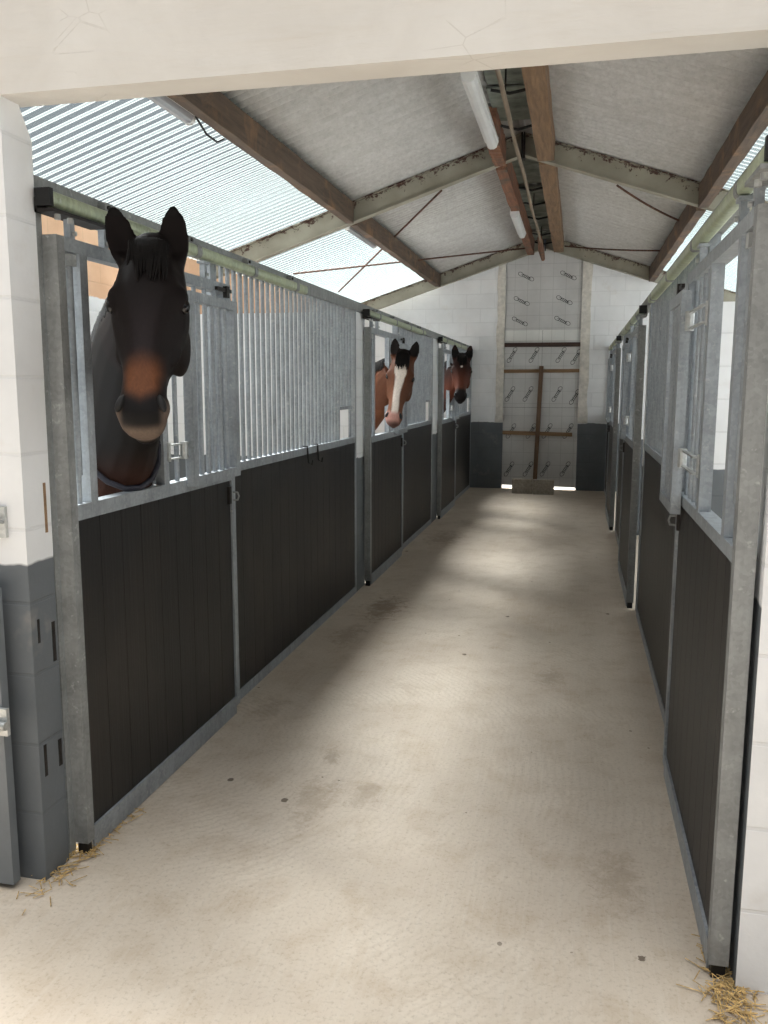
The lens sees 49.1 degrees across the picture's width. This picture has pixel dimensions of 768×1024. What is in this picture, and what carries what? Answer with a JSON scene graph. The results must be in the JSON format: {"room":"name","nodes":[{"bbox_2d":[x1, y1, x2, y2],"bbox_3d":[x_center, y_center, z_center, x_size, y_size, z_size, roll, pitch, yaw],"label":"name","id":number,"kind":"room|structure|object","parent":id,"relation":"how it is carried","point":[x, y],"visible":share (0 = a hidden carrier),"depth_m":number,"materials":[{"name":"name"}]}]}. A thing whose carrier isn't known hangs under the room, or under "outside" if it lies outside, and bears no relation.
{"room":"horse stable","nodes":[
{"label":"horse stable","id":0,"kind":"room"},
{"bbox_2d":[41,214,316,334],"bbox_3d":[-1.937,-1.106,8.775,0.140,2.911,11.535,2,9,13],"label":"wall","id":1,"kind":"structure","parent":0,"point":[101,278],"depth_m":6.74,"materials":[{"name":"beige paint"}]},
{"bbox_2d":[216,132,523,278],"bbox_3d":[-0.264,-2.965,8.290,3.206,1.258,0.110,2,9,13],"label":"rafter","id":2,"kind":"object","parent":1,"relation":"attached to","point":[478,162],"visible":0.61,"depth_m":8.21,"materials":[{"name":"metal"}]},
{"bbox_2d":[167,92,353,223],"bbox_3d":[-0.984,-2.514,5.423,0.088,0.199,5.860,2,9,13],"label":"timber purlin","id":3,"kind":"object","parent":2,"relation":"attached to","point":[214,109],"visible":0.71,"depth_m":5.91,"materials":[{"name":"brown wood"}]},
{"bbox_2d":[146,96,224,142],"bbox_3d":[-1.255,-2.328,4.747,0.133,0.125,1.464,2,9,13],"label":"strip light","id":4,"kind":"object","parent":3,"relation":"attached to","point":[164,102],"depth_m":4.92,"materials":[{"name":"grey plastic"}]},
{"bbox_2d":[350,218,440,286],"bbox_3d":[0.280,-3.324,10.921,0.088,0.199,5.300,2,9,13],"label":"timber purlin","id":5,"kind":"object","parent":2,"relation":"attached to","point":[370,229],"visible":0.91,"depth_m":10.19,"materials":[{"name":"brown wood"}]},
{"bbox_2d":[344,226,376,248],"bbox_3d":[-0.248,-2.993,9.101,0.092,0.089,1.200,2,9,13],"label":"strip light","id":6,"kind":"object","parent":5,"relation":"attached to","point":[351,230],"visible":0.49,"depth_m":9.00,"materials":[{"name":"grey plastic"}]},
{"bbox_2d":[338,190,441,292],"bbox_3d":[-0.030,-3.266,10.462,0.022,0.682,3.593,-3,9,-20],"label":"rod","id":7,"kind":"object","parent":5,"relation":"attached to","point":[440,191],"visible":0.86,"depth_m":9.86,"materials":[{"name":"brown metal"}]},
{"bbox_2d":[293,248,524,274],"bbox_3d":[0.577,-3.500,11.641,4.464,0.802,0.022,-7,11,-41],"label":"rod","id":8,"kind":"object","parent":5,"relation":"attached to","point":[516,248],"visible":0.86,"depth_m":11.25,"materials":[{"name":"metal"}]},
{"bbox_2d":[487,106,505,166],"bbox_3d":[0.977,-3.275,7.378,0.113,0.231,1.000,2,9,13],"label":"timber purlin","id":9,"kind":"object","parent":2,"relation":"attached to","point":[498,155],"visible":0.64,"depth_m":7.40,"materials":[{"name":"brown wood"}]},
{"bbox_2d":[460,71,498,149],"bbox_3d":[0.727,-2.965,6.258,0.112,0.089,1.600,2,9,13],"label":"strip light","id":10,"kind":"object","parent":9,"relation":"attached to","point":[471,82],"visible":0.92,"depth_m":6.03,"materials":[{"name":"white plastic"}]},
{"bbox_2d":[496,162,534,254],"bbox_3d":[1.702,-3.739,10.533,0.113,0.231,5.300,2,9,13],"label":"timber purlin","id":11,"kind":"object","parent":2,"relation":"attached to","point":[506,174],"visible":0.75,"depth_m":9.34,"materials":[{"name":"brown wood"}]},
{"bbox_2d":[510,210,525,237],"bbox_3d":[1.686,-3.595,10.537,0.112,0.089,1.400,2,9,13],"label":"strip light","id":12,"kind":"object","parent":11,"relation":"attached to","point":[515,215],"visible":1,"depth_m":10.29,"materials":[{"name":"white plastic"}]},
{"bbox_2d":[512,215,524,237],"bbox_3d":[1.686,-3.595,10.537,0.100,0.084,1.340,2,9,13],"label":"diffuser","id":13,"kind":"object","parent":12,"relation":"attached to","point":[517,221],"depth_m":10.43,"materials":[{"name":"white plastic"}]},
{"bbox_2d":[362,239,544,309],"bbox_3d":[0.938,-3.736,13.518,3.206,1.258,0.110,2,9,13],"label":"rafter","id":14,"kind":"object","parent":1,"relation":"attached to","point":[491,261],"visible":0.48,"depth_m":13.46,"materials":[{"name":"metal"}]},
{"bbox_2d":[152,312,364,590],"bbox_3d":[-1.204,-0.509,7.064,2.080,2.235,0.300,2,9,13],"label":"wall partition","id":15,"kind":"structure","parent":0,"point":[360,322],"depth_m":6.81,"materials":[{"name":"white paint"}]},
{"bbox_2d":[220,70,539,273],"bbox_3d":[0.401,-3.286,7.955,1.732,0.621,12.060,2,9,13],"label":"ceiling","id":16,"kind":"structure","parent":0,"point":[364,137],"depth_m":7.09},
{"bbox_2d":[23,98,422,301],"bbox_3d":[-1.267,-2.772,8.414,1.910,0.674,12.060,2,9,13],"label":"roof light","id":17,"kind":"object","parent":16,"relation":"attached to","point":[135,98],"visible":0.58,"depth_m":6.43,"materials":[{"name":"plastic"}]},
{"bbox_2d":[510,84,545,229],"bbox_3d":[1.275,-3.558,7.714,0.560,0.152,12.060,2,9,13],"label":"ridge cap","id":18,"kind":"object","parent":16,"relation":"attached to","point":[521,122],"depth_m":7.84,"materials":[{"name":"grey metal"}]},
{"bbox_2d":[0,487,767,1023],"bbox_3d":[1.197,0.616,7.544,7.230,0.120,13.510,2,9,13],"label":"floor","id":19,"kind":"structure","parent":0,"point":[448,803],"depth_m":3.10,"materials":[{"name":"concrete"}]},
{"bbox_2d":[16,808,145,914],"bbox_3d":[-1.085,1.207,3.022,0.231,0.020,0.776,2,9,13],"label":"straw","id":20,"kind":"object","parent":19,"relation":"on","point":[134,817],"visible":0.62,"depth_m":2.92,"materials":[{"name":"beige plant"}]},
{"bbox_2d":[91,206,190,496],"bbox_3d":[-1.609,-0.056,3.932,0.608,2.257,3.148,-6,10,-36],"label":"horse","id":21,"kind":"object","parent":19,"relation":"on","point":[140,338],"visible":0.44,"depth_m":2.75},
{"bbox_2d":[33,175,362,855],"bbox_3d":[-0.663,-0.222,4.865,0.052,2.312,4.245,2,9,13],"label":"stable front","id":22,"kind":"object","parent":19,"relation":"on","point":[296,520],"visible":0.77,"depth_m":5.08,"materials":[{"name":"metal"}]},
{"bbox_2d":[34,187,307,293],"bbox_3d":[-0.783,-1.174,3.894,0.080,0.124,2.620,2,9,13],"label":"door track","id":23,"kind":"object","parent":22,"relation":"attached to","point":[47,202],"visible":0.81,"depth_m":2.95,"materials":[{"name":"green metal"}]},
{"bbox_2d":[42,219,240,853],"bbox_3d":[-0.896,0.032,3.502,0.096,2.207,1.394,2,9,13],"label":"sliding door","id":24,"kind":"structure","parent":23,"relation":"hanging from","point":[149,588],"depth_m":3.33,"materials":[{"name":"wood"}]},
{"bbox_2d":[184,290,240,486],"bbox_3d":[-0.775,-0.554,3.817,0.038,0.825,0.507,2,9,13],"label":"grille","id":25,"kind":"object","parent":24,"relation":"attached to","point":[196,475],"depth_m":3.80,"materials":[{"name":"metal"}]},
{"bbox_2d":[303,446,312,464],"bbox_3d":[-0.496,-0.367,5.450,0.081,0.128,0.012,2,9,13],"label":"hook","id":26,"kind":"object","parent":22,"relation":"attached to","point":[303,446],"visible":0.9,"depth_m":5.45,"materials":[{"name":"black metal"}]},
{"bbox_2d":[314,443,322,461],"bbox_3d":[-0.447,-0.398,5.663,0.081,0.128,0.012,2,9,13],"label":"hook","id":27,"kind":"object","parent":22,"relation":"attached to","point":[314,443],"visible":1,"depth_m":5.66,"materials":[{"name":"black metal"}]},
{"bbox_2d":[375,339,418,429],"bbox_3d":[-0.723,-0.625,8.391,0.608,2.079,2.890,-6,11,-37],"label":"horse","id":28,"kind":"object","parent":19,"relation":"on","point":[393,385],"visible":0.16,"depth_m":7.30},
{"bbox_2d":[363,304,436,548],"bbox_3d":[0.211,-0.782,8.669,0.050,2.312,3.638,2,9,13],"label":"stable front","id":29,"kind":"object","parent":19,"relation":"on","point":[417,467],"visible":0.52,"depth_m":9.39,"materials":[{"name":"metal"}]},
{"bbox_2d":[362,309,425,335],"bbox_3d":[0.146,-1.770,7.934,0.080,0.124,2.625,2,9,13],"label":"door track","id":30,"kind":"object","parent":29,"relation":"attached to","point":[367,314],"visible":1,"depth_m":7.39,"materials":[{"name":"green metal"}]},
{"bbox_2d":[364,321,407,585],"bbox_3d":[0.036,-0.565,7.556,0.096,2.207,1.365,2,9,13],"label":"sliding door","id":31,"kind":"structure","parent":30,"relation":"hanging from","point":[384,451],"depth_m":7.33,"materials":[{"name":"wood"}]},
{"bbox_2d":[394,343,407,433],"bbox_3d":[0.162,-1.154,7.889,0.038,0.825,0.440,2,9,13],"label":"grille","id":32,"kind":"object","parent":31,"relation":"attached to","point":[402,428],"depth_m":8.01,"materials":[{"name":"metal"}]},
{"bbox_2d":[437,333,471,500],"bbox_3d":[1.013,-1.297,12.158,0.050,2.312,3.591,2,9,13],"label":"stable front","id":33,"kind":"object","parent":19,"relation":"on","point":[463,432],"visible":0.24,"depth_m":13.11,"materials":[{"name":"wood"}]},
{"bbox_2d":[438,336,467,349],"bbox_3d":[0.977,-2.303,11.549,0.080,0.124,2.630,2,9,13],"label":"door track","id":34,"kind":"object","parent":33,"relation":"attached to","point":[442,339],"visible":0.93,"depth_m":11.03,"materials":[{"name":"green metal"}]},
{"bbox_2d":[436,343,459,518],"bbox_3d":[0.863,-1.095,11.149,0.096,2.207,1.327,2,9,13],"label":"sliding door","id":35,"kind":"structure","parent":34,"relation":"hanging from","point":[446,428],"depth_m":10.97,"materials":[{"name":"metal"}]},
{"bbox_2d":[452,359,459,419],"bbox_3d":[0.979,-1.678,11.444,0.038,0.825,0.490,2,9,13],"label":"grille","id":36,"kind":"object","parent":35,"relation":"attached to","point":[455,413],"depth_m":11.37,"materials":[{"name":"metal"}]},
{"bbox_2d":[444,345,472,411],"bbox_3d":[0.172,-1.205,11.935,0.644,2.192,2.858,-8,12,-44],"label":"horse","id":37,"kind":"object","parent":19,"relation":"on","point":[457,377],"visible":0.11,"depth_m":10.85},
{"bbox_2d":[512,478,532,493],"bbox_3d":[2.192,-0.410,13.316,0.320,0.225,0.140,2,9,13],"label":"concrete block","id":38,"kind":"object","parent":19,"relation":"on","point":[519,486],"visible":1,"depth_m":13.25,"materials":[{"name":"grey concrete"}]},
{"bbox_2d":[533,479,553,494],"bbox_3d":[2.503,-0.392,13.195,0.320,0.225,0.140,2,9,13],"label":"concrete block","id":39,"kind":"object","parent":19,"relation":"on","point":[540,486],"visible":1,"depth_m":13.13,"materials":[{"name":"grey concrete"}]},
{"bbox_2d":[604,329,622,496],"bbox_3d":[3.146,-1.198,11.520,0.050,2.312,3.903,2,9,13],"label":"stable front","id":40,"kind":"object","parent":19,"relation":"on","point":[611,351],"visible":0.05,"depth_m":13.16,"materials":[{"name":"metal"}]},
{"bbox_2d":[608,335,621,350],"bbox_3d":[2.933,-2.137,10.709,0.080,0.124,2.630,2,9,13],"label":"door track","id":41,"kind":"object","parent":40,"relation":"attached to","point":[618,339],"visible":0.95,"depth_m":9.76,"materials":[{"name":"green metal"}]},
{"bbox_2d":[605,343,620,530],"bbox_3d":[2.795,-0.958,10.364,0.096,2.175,1.393,2,9,13],"label":"sliding door","id":42,"kind":"structure","parent":41,"relation":"hanging from","point":[614,362],"depth_m":9.93,"materials":[{"name":"metal"}]},
{"bbox_2d":[605,358,611,421],"bbox_3d":[2.864,-1.549,10.708,0.038,0.793,0.470,2,9,13],"label":"grille","id":43,"kind":"object","parent":42,"relation":"attached to","point":[609,373],"depth_m":10.51,"materials":[{"name":"metal"}]},
{"bbox_2d":[615,295,649,546],"bbox_3d":[2.315,-0.665,7.906,0.050,2.312,3.570,2,9,13],"label":"stable front","id":44,"kind":"object","parent":19,"relation":"on","point":[645,302],"visible":0.13,"depth_m":9.11,"materials":[{"name":"metal"}]},
{"bbox_2d":[621,305,647,335],"bbox_3d":[2.144,-1.632,7.279,0.080,0.124,2.740,2,9,13],"label":"door track","id":45,"kind":"object","parent":44,"relation":"attached to","point":[642,312],"visible":0.94,"depth_m":6.31,"materials":[{"name":"green metal"}]},
{"bbox_2d":[618,318,645,607],"bbox_3d":[1.995,-0.446,6.887,0.096,2.175,1.400,2,9,13],"label":"sliding door","id":46,"kind":"structure","parent":45,"relation":"hanging from","point":[633,350],"depth_m":6.63,"materials":[{"name":"metal"}]},
{"bbox_2d":[618,343,629,438],"bbox_3d":[2.065,-1.037,7.235,0.038,0.793,0.470,2,9,13],"label":"grille","id":47,"kind":"object","parent":46,"relation":"attached to","point":[625,366],"depth_m":7.06,"materials":[{"name":"metal"}]},
{"bbox_2d":[636,144,767,723],"bbox_3d":[1.469,-0.122,4.226,0.050,2.312,4.000,2,9,13],"label":"stable front","id":48,"kind":"object","parent":19,"relation":"on","point":[656,543],"visible":0.44,"depth_m":5.03,"materials":[{"name":"metal"}]},
{"bbox_2d":[648,135,767,302],"bbox_3d":[1.301,-1.092,3.614,0.080,0.124,3.460,2,9,13],"label":"door track","id":49,"kind":"object","parent":48,"relation":"attached to","point":[755,175],"visible":0.93,"depth_m":2.64,"materials":[{"name":"green metal"}]},
{"bbox_2d":[659,186,767,979],"bbox_3d":[1.098,0.130,2.984,0.096,2.175,1.596,2,9,13],"label":"sliding door","id":50,"kind":"structure","parent":49,"relation":"hanging from","point":[714,558],"depth_m":2.56,"materials":[{"name":"metal"}]},
{"bbox_2d":[659,290,691,513],"bbox_3d":[1.195,-0.447,3.458,0.038,0.858,0.450,2,9,13],"label":"grille","id":51,"kind":"object","parent":50,"relation":"attached to","point":[678,341],"depth_m":3.30,"materials":[{"name":"metal"}]},
{"bbox_2d":[676,934,767,1023],"bbox_3d":[0.928,1.318,2.296,0.244,0.021,0.580,2,9,13],"label":"straw","id":52,"kind":"object","parent":19,"relation":"on","point":[729,987],"visible":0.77,"depth_m":2.29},
{"bbox_2d":[0,0,767,994],"bbox_3d":[0.072,-0.699,2.333,7.030,4.000,0.178,2,9,13],"label":"wall","id":53,"kind":"structure","parent":0,"point":[53,52],"depth_m":2.35,"materials":[{"name":"paint"}]},
{"bbox_2d":[0,506,8,537],"bbox_3d":[-1.223,0.034,2.657,0.043,0.100,0.047,2,9,13],"label":"keep","id":54,"kind":"object","parent":53,"relation":"attached to","point":[3,509],"visible":1,"depth_m":2.67,"materials":[{"name":"metal"}]},
{"bbox_2d":[0,587,20,884],"bbox_3d":[-1.596,0.726,2.791,0.830,1.000,0.120,2,9,13],"label":"gate","id":55,"kind":"object","parent":53,"relation":"attached to","point":[9,850],"visible":1,"depth_m":2.74,"materials":[{"name":"metal"}]},
{"bbox_2d":[375,338,438,522],"bbox_3d":[-0.384,-1.036,10.634,2.080,2.235,0.440,2,9,13],"label":"wall partition","id":56,"kind":"structure","parent":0,"point":[379,343],"depth_m":10.34,"materials":[{"name":"white paint"}]},
{"bbox_2d":[365,261,657,491],"bbox_3d":[2.658,-2.250,13.595,7.030,3.785,0.152,2,9,13],"label":"wall","id":57,"kind":"structure","parent":0,"point":[470,311],"depth_m":13.61,"materials":[{"name":"white paint"}]},
{"bbox_2d":[502,431,571,436],"bbox_3d":[2.498,-1.280,13.717,1.121,0.080,0.036,2,9,13],"label":"batten","id":58,"kind":"object","parent":57,"relation":"attached to","point":[504,432],"visible":1,"depth_m":13.70,"materials":[{"name":"brown wood"}]},
{"bbox_2d":[502,340,579,486],"bbox_3d":[2.556,-1.589,13.706,1.217,2.354,0.052,2,9,13],"label":"door","id":59,"kind":"structure","parent":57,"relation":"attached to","point":[560,391],"depth_m":13.68,"materials":[{"name":"metal"}]},
{"bbox_2d":[504,369,578,372],"bbox_3d":[2.537,-2.275,13.561,1.196,0.062,0.036,2,9,13],"label":"batten","id":60,"kind":"object","parent":57,"relation":"attached to","point":[506,370],"visible":1,"depth_m":13.55,"materials":[{"name":"brown wood"}]},
{"bbox_2d":[504,342,579,346],"bbox_3d":[2.538,-2.686,13.498,1.196,0.065,0.043,2,9,13],"label":"batten","id":61,"kind":"object","parent":57,"relation":"attached to","point":[548,344],"visible":1,"depth_m":13.46,"materials":[{"name":"brown wood"}]},
{"bbox_2d":[505,329,580,340],"bbox_3d":[2.549,-2.839,13.523,1.196,0.171,0.051,2,9,13],"label":"board","id":62,"kind":"object","parent":57,"relation":"attached to","point":[510,335],"visible":1,"depth_m":13.50,"materials":[{"name":"metal"}]},
{"bbox_2d":[505,288,581,329],"bbox_3d":[2.550,-3.240,13.464,1.196,0.638,0.052,2,9,13],"label":"board","id":63,"kind":"object","parent":57,"relation":"attached to","point":[526,309],"visible":1,"depth_m":13.44,"materials":[{"name":"metal"}]},
{"bbox_2d":[506,249,582,289],"bbox_3d":[2.551,-3.882,13.369,1.196,0.660,0.052,2,9,13],"label":"board","id":64,"kind":"object","parent":57,"relation":"attached to","point":[557,271],"visible":0.98,"depth_m":13.35,"materials":[{"name":"metal"}]},
{"bbox_2d":[533,366,543,478],"bbox_3d":[2.499,-1.368,13.660,0.125,1.982,0.040,2,9,13],"label":"batten","id":65,"kind":"object","parent":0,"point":[540,380],"visible":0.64,"depth_m":13.63,"materials":[{"name":"brown wood"}]},
{"bbox_2d":[615,334,647,534],"bbox_3d":[3.822,-0.825,9.273,2.367,2.235,0.220,2,9,13],"label":"wall partition","id":66,"kind":"structure","parent":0,"point":[646,345],"depth_m":9.38,"materials":[{"name":"white paint"}]},
{"bbox_2d":[517,48,767,265],"bbox_3d":[2.124,-3.233,7.566,1.682,0.604,12.060,2,9,13],"label":"ceiling","id":67,"kind":"structure","parent":0,"point":[673,114],"depth_m":6.60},
{"bbox_2d":[665,211,711,270],"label":"roof light","id":68,"kind":"object","parent":67,"relation":"attached to","point":[711,211],"depth_m":10.39,"materials":[{"name":"white plastic"}]},
{"bbox_2d":[724,257,737,290],"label":"roof light","id":69,"kind":"object","parent":67,"relation":"attached to","point":[737,257],"depth_m":11.39,"materials":[{"name":"white plastic"}]},
{"bbox_2d":[727,136,764,189],"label":"roof light","id":70,"kind":"object","parent":67,"relation":"attached to","point":[763,136],"depth_m":6.66,"materials":[{"name":"plastic"}]},
{"bbox_2d":[635,301,734,610],"bbox_3d":[3.029,-0.316,5.824,2.367,2.235,0.170,2,9,13],"label":"wall partition","id":71,"kind":"structure","parent":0,"point":[728,307],"depth_m":5.84,"materials":[{"name":"white paint"}]},
{"bbox_3d":[4.664,-0.837,7.297,0.140,2.841,11.535,2,9,13],"label":"wall","id":72,"kind":"structure","parent":0,"visible":0},
{"bbox_2d":[545,239,735,301],"bbox_3d":[4.174,-3.587,12.796,3.416,1.327,0.110,2,9,13],"label":"rafter","id":73,"kind":"object","parent":72,"relation":"attached to","point":[629,267],"visible":0.51,"depth_m":12.90,"materials":[{"name":"metal"}]},
{"bbox_2d":[523,132,767,211],"bbox_3d":[2.972,-2.816,7.568,3.416,1.327,0.110,2,9,13],"label":"rafter","id":74,"kind":"object","parent":72,"relation":"attached to","point":[628,174],"visible":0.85,"depth_m":7.69,"materials":[{"name":"metal"}]},
{"bbox_2d":[522,65,554,161],"bbox_3d":[0.850,-2.924,4.940,0.158,0.191,5.860,2,9,13],"label":"timber purlin","id":75,"kind":"object","parent":74,"relation":"attached to","point":[536,79],"visible":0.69,"depth_m":6.38,"materials":[{"name":"brown wood"}]},
{"bbox_2d":[483,67,551,244],"bbox_3d":[1.283,-3.436,7.887,0.326,0.099,10.703,2,9,13],"label":"lining","id":76,"kind":"object","parent":75,"relation":"attached to","point":[516,94],"visible":0.49,"depth_m":7.18,"materials":[{"name":"green plastic"}]},
{"bbox_2d":[495,69,544,260],"bbox_3d":[1.216,-3.250,7.587,0.090,0.345,11.102,2,9,13],"label":"pole","id":77,"kind":"object","parent":76,"relation":"hanging from","point":[498,73],"visible":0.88,"depth_m":7.41,"materials":[{"name":"metal"}]},
{"bbox_2d":[539,162,563,251],"bbox_3d":[2.114,-3.735,10.439,0.158,0.191,5.300,2,9,13],"label":"timber purlin","id":78,"kind":"object","parent":74,"relation":"attached to","point":[549,173],"visible":0.91,"depth_m":9.64,"materials":[{"name":"brown wood"}]},
{"bbox_2d":[649,205,705,281],"bbox_3d":[3.476,-3.222,10.201,0.093,0.212,5.300,2,9,13],"label":"timber purlin","id":79,"kind":"object","parent":74,"relation":"attached to","point":[690,215],"visible":0.92,"depth_m":9.39,"materials":[{"name":"brown wood"}]},
{"bbox_2d":[564,245,659,251],"bbox_3d":[3.239,-3.735,11.906,0.022,0.402,2.236,-4,9,-24],"label":"rod","id":80,"kind":"object","parent":79,"relation":"attached to","point":[565,245],"visible":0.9,"depth_m":11.89,"materials":[{"name":"brown metal"}]},
{"bbox_2d":[616,184,678,220],"bbox_3d":[2.814,-3.203,8.780,1.054,0.301,0.022,-5,10,-29],"label":"rod","id":81,"kind":"object","parent":79,"relation":"attached to","point":[617,185],"visible":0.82,"depth_m":8.71,"materials":[{"name":"metal"}]},
{"bbox_2d":[698,71,767,207],"bbox_3d":[2.212,-2.412,4.703,0.093,0.213,5.860,2,9,13],"label":"timber purlin","id":82,"kind":"object","parent":74,"relation":"attached to","point":[752,121],"visible":1,"depth_m":5.76,"materials":[{"name":"brown wood"}]},
{"label":"outside","id":83,"kind":"structure","parent":0,"visible":0},
{"bbox_2d":[502,423,577,488],"bbox_3d":[2.214,0.428,9.920,80.000,0.160,100.000,2,9,13],"label":"ground","id":84,"kind":"structure","parent":83,"point":[577,423],"depth_m":15.30,"materials":[{"name":"white"}]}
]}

